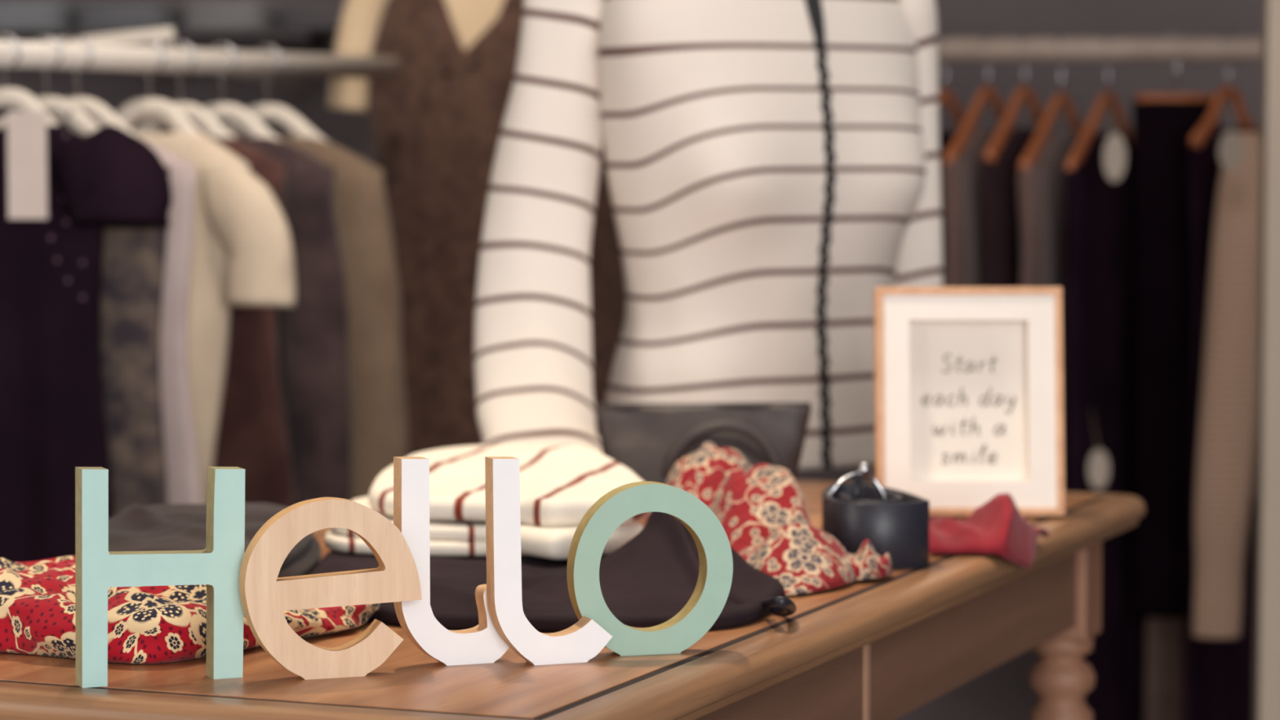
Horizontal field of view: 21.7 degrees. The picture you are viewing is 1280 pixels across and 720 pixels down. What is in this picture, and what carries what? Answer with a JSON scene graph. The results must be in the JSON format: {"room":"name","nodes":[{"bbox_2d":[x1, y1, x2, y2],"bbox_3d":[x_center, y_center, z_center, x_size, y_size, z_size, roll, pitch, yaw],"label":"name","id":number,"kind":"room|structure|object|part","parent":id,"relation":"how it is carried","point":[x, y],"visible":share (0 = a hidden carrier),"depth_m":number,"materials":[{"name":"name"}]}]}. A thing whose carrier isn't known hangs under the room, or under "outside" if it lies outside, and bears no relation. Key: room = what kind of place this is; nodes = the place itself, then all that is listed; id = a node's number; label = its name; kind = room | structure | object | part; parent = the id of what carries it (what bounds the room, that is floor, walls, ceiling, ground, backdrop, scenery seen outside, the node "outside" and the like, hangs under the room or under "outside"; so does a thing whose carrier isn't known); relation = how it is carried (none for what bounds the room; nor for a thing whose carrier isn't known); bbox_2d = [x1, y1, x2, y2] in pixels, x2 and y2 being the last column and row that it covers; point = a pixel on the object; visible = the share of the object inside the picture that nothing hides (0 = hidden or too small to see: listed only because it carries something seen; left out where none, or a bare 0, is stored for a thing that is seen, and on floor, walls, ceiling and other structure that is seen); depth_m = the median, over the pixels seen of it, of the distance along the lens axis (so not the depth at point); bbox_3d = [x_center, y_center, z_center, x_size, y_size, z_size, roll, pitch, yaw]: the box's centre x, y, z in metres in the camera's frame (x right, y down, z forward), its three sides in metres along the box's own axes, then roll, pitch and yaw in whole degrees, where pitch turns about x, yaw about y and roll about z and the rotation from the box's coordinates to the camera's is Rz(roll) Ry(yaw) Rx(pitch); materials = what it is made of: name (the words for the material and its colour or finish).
{"room":"shop","nodes":[
{"label":"shop","id":0,"kind":"room"},
{"bbox_2d":[0,110,172,562],"bbox_3d":[-0.781,0.194,4.099,0.477,0.998,0.100,1,4,19],"label":"dress","id":1,"kind":"object","parent":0,"point":[52,420],"visible":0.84,"depth_m":4.05,"materials":[{"name":"fabric"}]},
{"bbox_2d":[0,111,48,218],"bbox_3d":[-0.757,-0.233,3.985,0.103,0.128,0.021,2,4,24],"label":"price tag","id":2,"kind":"object","parent":1,"relation":"hanging from","point":[27,145],"visible":1,"depth_m":3.97,"materials":[{"name":"white paper"}]},
{"bbox_2d":[0,0,1262,719],"bbox_3d":[0.000,-0.761,6.314,5.200,3.150,0.100,0,4,0],"label":"wall","id":3,"kind":"structure","parent":0,"point":[1003,692],"depth_m":6.28,"materials":[{"name":"grey paint"}]},
{"bbox_2d":[44,26,199,79],"bbox_3d":[-0.756,-0.497,5.492,0.196,0.052,1.574,0,4,0],"label":"face out arm","id":4,"kind":"object","parent":3,"relation":"attached to","point":[165,37],"visible":0.35,"depth_m":4.72},
{"bbox_2d":[0,29,331,47],"bbox_3d":[-0.908,-0.584,6.064,0.654,0.020,0.419,0,4,0],"label":"wall shelf","id":5,"kind":"object","parent":3,"relation":"attached to","point":[194,37],"visible":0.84,"depth_m":5.86,"materials":[{"name":"white wood"}]},
{"bbox_2d":[0,1,80,29],"bbox_3d":[-1.125,-0.616,6.008,0.221,0.052,0.302,0,4,0],"label":"folded knit","id":6,"kind":"object","parent":5,"relation":"on","point":[13,15],"visible":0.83,"depth_m":5.87,"materials":[{"name":"grey fabric"}]},
{"bbox_2d":[76,4,186,29],"bbox_3d":[-0.915,-0.614,6.008,0.168,0.047,0.301,0,4,0],"label":"folded knit","id":7,"kind":"object","parent":5,"relation":"on","point":[93,16],"visible":0.84,"depth_m":5.86,"materials":[{"name":"grey fabric"}]},
{"bbox_2d":[182,0,281,29],"bbox_3d":[-0.734,-0.617,6.008,0.156,0.052,0.301,0,4,0],"label":"folded knit","id":8,"kind":"object","parent":5,"relation":"on","point":[206,15],"visible":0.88,"depth_m":5.86,"materials":[{"name":"grey fabric"}]},
{"bbox_2d":[280,7,342,35],"bbox_3d":[-0.564,-0.611,6.006,0.148,0.042,0.301,0,4,0],"label":"folded knit","id":9,"kind":"object","parent":5,"relation":"on","point":[322,20],"visible":0.52,"depth_m":5.86,"materials":[{"name":"grey fabric"}]},
{"bbox_2d":[0,40,401,88],"bbox_3d":[-0.533,-0.444,5.119,0.395,0.034,2.330,0,4,5],"label":"rail","id":10,"kind":"object","parent":3,"relation":"attached to","point":[295,68],"visible":0.83,"depth_m":4.46,"materials":[{"name":"white metal"}]},
{"bbox_2d":[0,32,60,125],"bbox_3d":[-0.777,-0.311,4.080,0.273,0.180,0.018,1,4,19],"label":"clothes hanger","id":11,"kind":"object","parent":10,"relation":"hanging from","point":[21,100],"visible":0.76,"depth_m":4.07,"materials":[{"name":"plastic"}]},
{"bbox_2d":[10,34,99,133],"bbox_3d":[-0.740,-0.304,4.158,0.333,0.205,0.018,1,4,19],"label":"clothes hanger","id":12,"kind":"object","parent":10,"relation":"hanging from","point":[57,107],"visible":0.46,"depth_m":4.14,"materials":[{"name":"plastic"}]},
{"bbox_2d":[77,133,170,515],"bbox_3d":[-0.740,0.206,4.192,0.340,0.980,0.072,1,4,19],"label":"patterned dress","id":13,"kind":"object","parent":12,"relation":"hanging from","point":[134,260],"visible":0.18,"depth_m":4.12,"materials":[{"name":"grey fabric"}]},
{"bbox_2d":[50,35,141,137],"bbox_3d":[-0.712,-0.309,4.217,0.324,0.202,0.018,1,4,19],"label":"clothes hanger","id":14,"kind":"object","parent":10,"relation":"hanging from","point":[101,115],"visible":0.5,"depth_m":4.20,"materials":[{"name":"plastic"}]},
{"bbox_2d":[134,135,201,504],"bbox_3d":[-0.712,0.172,4.249,0.350,0.920,0.073,1,4,19],"label":"dress","id":15,"kind":"object","parent":14,"relation":"hanging from","point":[183,480],"visible":0.2,"depth_m":4.18,"materials":[{"name":"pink fabric"}]},
{"bbox_2d":[115,39,247,164],"bbox_3d":[-0.642,-0.324,4.363,0.282,0.192,0.017,1,4,19],"label":"clothes hanger","id":16,"kind":"object","parent":10,"relation":"hanging from","point":[134,110],"visible":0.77,"depth_m":4.35,"materials":[{"name":"plastic"}]},
{"bbox_2d":[137,133,295,503],"bbox_3d":[-0.646,0.013,4.375,0.440,0.620,0.093,1,4,19],"label":"dress","id":17,"kind":"object","parent":16,"relation":"hanging from","point":[242,255],"visible":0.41,"depth_m":4.32,"materials":[{"name":"beige fabric"}]},
{"bbox_2d":[133,40,236,139],"bbox_3d":[-0.611,-0.324,4.428,0.299,0.201,0.017,1,4,19],"label":"clothes hanger","id":18,"kind":"object","parent":10,"relation":"hanging from","point":[198,116],"visible":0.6,"depth_m":4.42,"materials":[{"name":"plastic"}]},
{"bbox_2d":[209,137,295,506],"bbox_3d":[-0.611,0.163,4.462,0.350,0.920,0.069,1,4,19],"label":"dress","id":19,"kind":"object","parent":18,"relation":"hanging from","point":[252,436],"visible":0.17,"depth_m":4.40,"materials":[{"name":"brown fabric"}]},
{"bbox_2d":[193,42,282,141],"bbox_3d":[-0.567,-0.327,4.521,0.324,0.208,0.017,1,4,19],"label":"clothes hanger","id":20,"kind":"object","parent":10,"relation":"hanging from","point":[237,115],"visible":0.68,"depth_m":4.51,"materials":[{"name":"plastic"}]},
{"bbox_2d":[234,137,352,503],"bbox_3d":[-0.570,0.122,4.541,0.399,0.850,0.092,1,4,19],"label":"garment","id":21,"kind":"object","parent":20,"relation":"hanging from","point":[312,335],"visible":0.29,"depth_m":4.45,"materials":[{"name":"brown fabric"}]},
{"bbox_2d":[223,44,328,142],"bbox_3d":[-0.517,-0.332,4.625,0.341,0.212,0.017,1,4,19],"label":"clothes hanger","id":22,"kind":"object","parent":10,"relation":"hanging from","point":[293,123],"visible":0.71,"depth_m":4.61,"materials":[{"name":"plastic"}]},
{"bbox_2d":[278,137,408,500],"bbox_3d":[-0.521,0.141,4.644,0.437,0.900,0.096,1,4,19],"label":"coat","id":23,"kind":"object","parent":22,"relation":"hanging from","point":[380,433],"visible":0.21,"depth_m":4.55,"materials":[{"name":"fabric"}]},
{"bbox_2d":[937,37,1262,61],"bbox_3d":[0.850,-0.515,5.694,1.300,0.037,1.169,0,4,0],"label":"rail","id":24,"kind":"object","parent":3,"relation":"attached to","point":[953,49],"visible":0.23,"depth_m":5.11,"materials":[{"name":"white metal"}]},
{"bbox_2d":[938,32,965,130],"bbox_3d":[0.470,-0.395,5.135,0.016,0.220,0.360,2,4,26],"label":"clothes hanger","id":25,"kind":"object","parent":24,"relation":"hanging from","point":[947,96],"visible":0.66,"depth_m":5.14,"materials":[{"name":"orange wood"}]},
{"bbox_2d":[939,131,957,286],"bbox_3d":[0.482,-0.022,5.154,0.061,0.660,0.435,2,4,26],"label":"jacket","id":26,"kind":"object","parent":25,"relation":"hanging from","point":[946,138],"visible":0.02,"depth_m":5.10,"materials":[{"name":"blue fabric"}]},
{"bbox_2d":[942,32,1014,165],"bbox_3d":[0.536,-0.397,5.135,0.016,0.215,0.360,2,4,26],"label":"clothes hanger","id":27,"kind":"object","parent":24,"relation":"hanging from","point":[988,92],"visible":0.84,"depth_m":5.08,"materials":[{"name":"orange wood"}]},
{"bbox_2d":[942,128,997,286],"bbox_3d":[0.548,-0.028,5.154,0.063,0.660,0.439,2,4,26],"label":"jacket","id":28,"kind":"object","parent":27,"relation":"hanging from","point":[962,179],"visible":0.18,"depth_m":5.00,"materials":[{"name":"grey fabric"}]},
{"bbox_2d":[982,32,1053,164],"bbox_3d":[0.593,-0.399,5.135,0.016,0.210,0.342,2,4,26],"label":"clothes hanger","id":29,"kind":"object","parent":24,"relation":"hanging from","point":[1024,92],"visible":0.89,"depth_m":5.08,"materials":[{"name":"orange wood"}]},
{"bbox_2d":[982,128,1038,286],"bbox_3d":[0.592,-0.028,5.160,0.036,0.660,0.367,2,4,26],"label":"garment","id":30,"kind":"object","parent":29,"relation":"hanging from","point":[1002,232],"visible":0.23,"depth_m":5.04,"materials":[{"name":"black fabric"}]},
{"bbox_2d":[1017,32,1083,172],"bbox_3d":[0.649,-0.392,5.135,0.016,0.225,0.360,2,4,26],"label":"clothes hanger","id":31,"kind":"object","parent":24,"relation":"hanging from","point":[1060,99],"visible":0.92,"depth_m":5.08,"materials":[{"name":"orange wood"}]},
{"bbox_2d":[1017,134,1079,417],"bbox_3d":[0.662,-0.017,5.154,0.064,0.660,0.448,2,4,26],"label":"garment","id":32,"kind":"object","parent":31,"relation":"hanging from","point":[1041,186],"visible":0.23,"depth_m":5.03,"materials":[{"name":"fabric"}]},
{"bbox_2d":[1064,32,1133,172],"bbox_3d":[0.721,-0.391,5.135,0.016,0.226,0.378,2,4,26],"label":"clothes hanger","id":33,"kind":"object","parent":24,"relation":"hanging from","point":[1080,148],"visible":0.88,"depth_m":5.09,"materials":[{"name":"orange wood"}]},
{"bbox_2d":[1063,133,1146,719],"bbox_3d":[0.734,0.149,5.165,0.063,1.000,0.468,2,4,26],"label":"dress","id":34,"kind":"object","parent":33,"relation":"hanging from","point":[1100,220],"visible":0.48,"depth_m":5.14,"materials":[{"name":"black fabric"}]},
{"bbox_2d":[1087,406,1109,489],"bbox_3d":[0.674,0.127,4.949,0.032,0.121,0.102,0,4,0],"label":"tag","id":35,"kind":"object","parent":34,"relation":"hanging from","point":[1098,468],"visible":1,"depth_m":4.90,"materials":[{"name":"grey paper"}]},
{"bbox_2d":[1102,91,1126,182],"bbox_3d":[0.694,-0.330,4.919,0.034,0.133,0.102,0,4,0],"label":"tag","id":36,"kind":"object","parent":34,"relation":"attached to","point":[1114,155],"visible":1,"depth_m":4.87,"materials":[{"name":"grey paper"}]},
{"bbox_2d":[1134,32,1215,102],"bbox_3d":[0.827,-0.450,5.131,0.126,0.109,0.022,-1,4,-8],"label":"clothes hanger","id":37,"kind":"object","parent":24,"relation":"hanging from","point":[1139,97],"visible":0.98,"depth_m":5.13,"materials":[{"name":"orange wood"}]},
{"bbox_2d":[1132,101,1220,618],"bbox_3d":[0.827,0.001,5.161,0.140,0.800,0.036,-1,4,-8],"label":"garment","id":38,"kind":"object","parent":37,"relation":"hanging from","point":[1162,131],"visible":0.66,"depth_m":5.15,"materials":[{"name":"fabric"}]},
{"bbox_2d":[1188,32,1260,149],"bbox_3d":[0.906,-0.410,5.134,0.016,0.188,0.252,3,5,35],"label":"clothes hanger","id":39,"kind":"object","parent":24,"relation":"hanging from","point":[1230,93],"visible":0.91,"depth_m":5.11,"materials":[{"name":"orange wood"}]},
{"bbox_2d":[1182,128,1256,719],"bbox_3d":[0.905,0.117,5.170,0.035,0.950,0.262,3,5,35],"label":"garment","id":40,"kind":"object","parent":39,"relation":"hanging from","point":[1219,685],"visible":0.44,"depth_m":5.09,"materials":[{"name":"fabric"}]},
{"bbox_3d":[0.000,1.077,1.624,5.200,0.100,9.500,0,4,0],"label":"floor","id":41,"kind":"structure","parent":0,"visible":0},
{"bbox_2d":[327,0,625,456],"bbox_3d":[-0.218,0.064,5.135,0.517,1.460,0.320,0,4,0],"label":"dress","id":42,"kind":"object","parent":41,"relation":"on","point":[435,126],"visible":0.22,"depth_m":5.02,"materials":[{"name":"fabric"}]},
{"bbox_2d":[0,480,1145,719],"bbox_3d":[-0.068,0.558,2.954,0.684,0.760,1.539,2,4,22],"label":"wooden table","id":43,"kind":"object","parent":41,"relation":"on","point":[887,647],"visible":0.56,"depth_m":2.53,"materials":[{"name":"brown wood"}]},
{"bbox_2d":[75,466,244,688],"bbox_3d":[-0.330,0.146,2.292,0.116,0.149,0.019,-2,4,-23],"label":"letter","id":44,"kind":"object","parent":43,"relation":"on","point":[217,566],"visible":1,"depth_m":2.28,"materials":[{"name":"green paint"}]},
{"bbox_2d":[0,555,380,663],"bbox_3d":[-0.402,0.177,2.535,0.354,0.056,0.312,2,4,29],"label":"scarf","id":45,"kind":"object","parent":43,"relation":"on","point":[163,624],"visible":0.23,"depth_m":2.39,"materials":[{"name":"red fabric"}]},
{"bbox_2d":[108,502,321,577],"bbox_3d":[-0.379,0.156,2.875,0.201,0.053,0.292,0,4,0],"label":"dark folded top","id":46,"kind":"object","parent":43,"relation":"on","point":[175,526],"visible":0.38,"depth_m":2.86,"materials":[{"name":"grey fabric"}]},
{"bbox_2d":[239,497,422,679],"bbox_3d":[-0.214,0.158,2.311,0.126,0.124,0.016,-1,4,-21],"label":"letter","id":47,"kind":"object","parent":43,"relation":"on","point":[264,597],"visible":1,"depth_m":2.30,"materials":[{"name":"brown wood"}]},
{"bbox_2d":[393,456,509,666],"bbox_3d":[-0.132,0.142,2.367,0.085,0.148,0.018,-2,4,-23],"label":"letter","id":48,"kind":"object","parent":43,"relation":"on","point":[482,643],"visible":0.84,"depth_m":2.35,"materials":[{"name":"white paint"}]},
{"bbox_2d":[309,511,784,632],"bbox_3d":[-0.080,0.152,2.742,0.398,0.078,0.467,0,4,0],"label":"folded garment","id":49,"kind":"object","parent":43,"relation":"on","point":[647,580],"visible":0.48,"depth_m":2.63,"materials":[{"name":"fabric"}]},
{"bbox_2d":[324,496,525,555],"bbox_3d":[-0.148,0.145,3.019,0.262,0.028,0.306,0,4,0],"label":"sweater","id":50,"kind":"object","parent":49,"relation":"on","point":[446,537],"visible":0.06,"depth_m":2.88,"materials":[{"name":"white fabric"}]},
{"bbox_2d":[368,443,650,559],"bbox_3d":[-0.115,0.121,3.016,0.256,0.065,0.447,0,4,0],"label":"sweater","id":51,"kind":"object","parent":50,"relation":"on","point":[560,482],"visible":0.53,"depth_m":2.93,"materials":[{"name":"white fabric"}]},
{"bbox_2d":[484,456,612,665],"bbox_3d":[-0.065,0.142,2.371,0.090,0.148,0.017,-2,4,-22],"label":"letter","id":52,"kind":"object","parent":43,"relation":"on","point":[583,641],"visible":1,"depth_m":2.35,"materials":[{"name":"white paint"}]},
{"bbox_2d":[566,481,733,656],"bbox_3d":[0.007,0.151,2.418,0.120,0.124,0.019,-1,4,-16],"label":"letter","id":53,"kind":"object","parent":43,"relation":"on","point":[708,598],"visible":0.98,"depth_m":2.41,"materials":[{"name":"green paint"}]},
{"bbox_2d":[596,402,811,484],"bbox_3d":[0.064,0.097,3.331,0.215,0.110,0.076,0,4,0],"label":"bag","id":54,"kind":"object","parent":43,"relation":"on","point":[647,439],"visible":0.62,"depth_m":3.32,"materials":[{"name":"leather"}]},
{"bbox_3d":[0.082,0.089,3.302,0.121,0.059,0.015,0,4,0],"label":"handle","id":55,"kind":"part","parent":54,"relation":"part of","materials":[{"name":"grey leather"}]},
{"bbox_2d":[641,441,892,595],"bbox_3d":[0.095,0.129,2.942,0.184,0.094,0.472,-1,4,-14],"label":"scarf","id":56,"kind":"object","parent":43,"relation":"on","point":[761,508],"visible":0.81,"depth_m":2.86,"materials":[{"name":"red fabric"}]},
{"bbox_2d":[761,595,796,616],"bbox_3d":[0.108,0.189,2.569,0.027,0.027,0.098,0,4,0],"label":"strap","id":57,"kind":"object","parent":43,"relation":"on","point":[780,606],"visible":1,"depth_m":2.54,"materials":[{"name":"leather"}]},
{"bbox_3d":[0.051,0.285,2.506,0.030,0.102,0.650,2,4,22],"label":"apron rail","id":58,"kind":"part","parent":43,"relation":"part of","materials":[{"name":"brown wood"}]},
{"bbox_2d":[822,462,929,569],"bbox_3d":[0.199,0.134,2.966,0.082,0.086,0.170,-1,4,-12],"label":"belt","id":59,"kind":"object","parent":43,"relation":"on","point":[895,522],"visible":0.84,"depth_m":2.89,"materials":[{"name":"black leather"}]},
{"bbox_2d":[874,286,1065,516],"bbox_3d":[0.325,0.041,3.314,0.184,0.229,0.098,0,4,0],"label":"picture frame","id":60,"kind":"object","parent":43,"relation":"on","point":[969,380],"visible":0.99,"depth_m":3.29,"materials":[{"name":"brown wood"}]},
{"bbox_3d":[0.236,0.041,3.294,0.008,0.211,0.024,0,-5,0],"label":"frame rail","id":61,"kind":"part","parent":60,"relation":"part of","materials":[{"name":"brown wood"}]},
{"bbox_3d":[0.325,-0.068,3.304,0.184,0.008,0.024,0,-5,0],"label":"frame rail","id":62,"kind":"part","parent":60,"relation":"part of","materials":[{"name":"brown wood"}]},
{"bbox_2d":[909,321,1027,480],"bbox_3d":[0.325,0.042,3.301,0.160,0.199,0.033,0,4,0],"label":"print","id":63,"kind":"object","parent":60,"relation":"attached to","point":[968,380],"depth_m":3.30,"materials":[{"name":"grey paper"}]},
{"bbox_3d":[0.325,0.150,3.284,0.184,0.008,0.024,0,-5,0],"label":"frame rail","id":64,"kind":"part","parent":60,"relation":"part of","materials":[{"name":"brown wood"}]},
{"bbox_3d":[0.413,0.041,3.294,0.008,0.211,0.024,0,-5,0],"label":"frame rail","id":65,"kind":"part","parent":60,"relation":"part of","materials":[{"name":"brown wood"}]},
{"bbox_3d":[0.310,0.244,3.136,0.030,0.102,0.693,2,4,22],"label":"apron rail","id":66,"kind":"part","parent":43,"relation":"part of","materials":[{"name":"brown wood"}]},
{"bbox_2d":[928,493,1048,568],"bbox_3d":[0.314,0.154,3.044,0.136,0.068,0.155,0,4,0],"label":"cloth","id":67,"kind":"object","parent":43,"relation":"on","point":[997,526],"visible":0.97,"depth_m":3.00,"materials":[{"name":"red fabric"}]},
{"bbox_3d":[0.441,0.592,3.503,0.070,0.620,0.070,2,4,22],"label":"leg","id":68,"kind":"part","parent":43,"relation":"part of","materials":[{"name":"brown wood"}]},
{"bbox_2d":[1253,0,1279,719],"bbox_3d":[0.874,-0.366,4.508,0.060,2.400,0.045,0,4,0],"label":"trim","id":69,"kind":"structure","parent":41,"relation":"on","point":[1267,578],"depth_m":4.52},
{"bbox_3d":[0.139,0.299,3.848,0.300,1.160,0.300,0,4,0],"label":"dress form","id":70,"kind":"object","parent":41,"relation":"on","visible":0},
{"bbox_2d":[473,0,942,470],"bbox_3d":[0.030,-0.151,3.723,0.341,0.676,0.712,4,5,43],"label":"striped shirt","id":71,"kind":"object","parent":70,"relation":"on","point":[771,166],"visible":0.79,"depth_m":3.70,"materials":[{"name":"white fabric"}]},
{"label":"clothes hanger","id":72,"kind":"object","parent":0,"visible":0},
{"bbox_2d":[1192,131,1260,639],"bbox_3d":[0.963,0.008,5.102,0.132,0.786,0.452,2,4,22],"label":"garment","id":73,"kind":"object","parent":72,"relation":"hanging from","point":[1225,478],"visible":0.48,"depth_m":4.93,"materials":[{"name":"brown fabric"}]},
{"bbox_2d":[1217,89,1243,171],"bbox_3d":[0.867,-0.341,4.938,0.036,0.121,0.102,0,4,0],"label":"tag","id":74,"kind":"object","parent":73,"relation":"attached to","point":[1230,150],"visible":1,"depth_m":4.89,"materials":[{"name":"grey paper"}]},
{"bbox_3d":[0.875,0.123,5.470,0.100,0.108,0.016,0,4,0],"label":"clothes hanger","id":75,"kind":"object","parent":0,"visible":0},
{"bbox_2d":[1145,617,1185,719],"bbox_3d":[0.875,0.549,5.498,0.101,0.750,0.086,0,4,0],"label":"trousers","id":76,"kind":"object","parent":75,"relation":"hanging from","point":[1165,637],"visible":0.14,"depth_m":5.46,"materials":[{"name":"brown fabric"}]}
]}

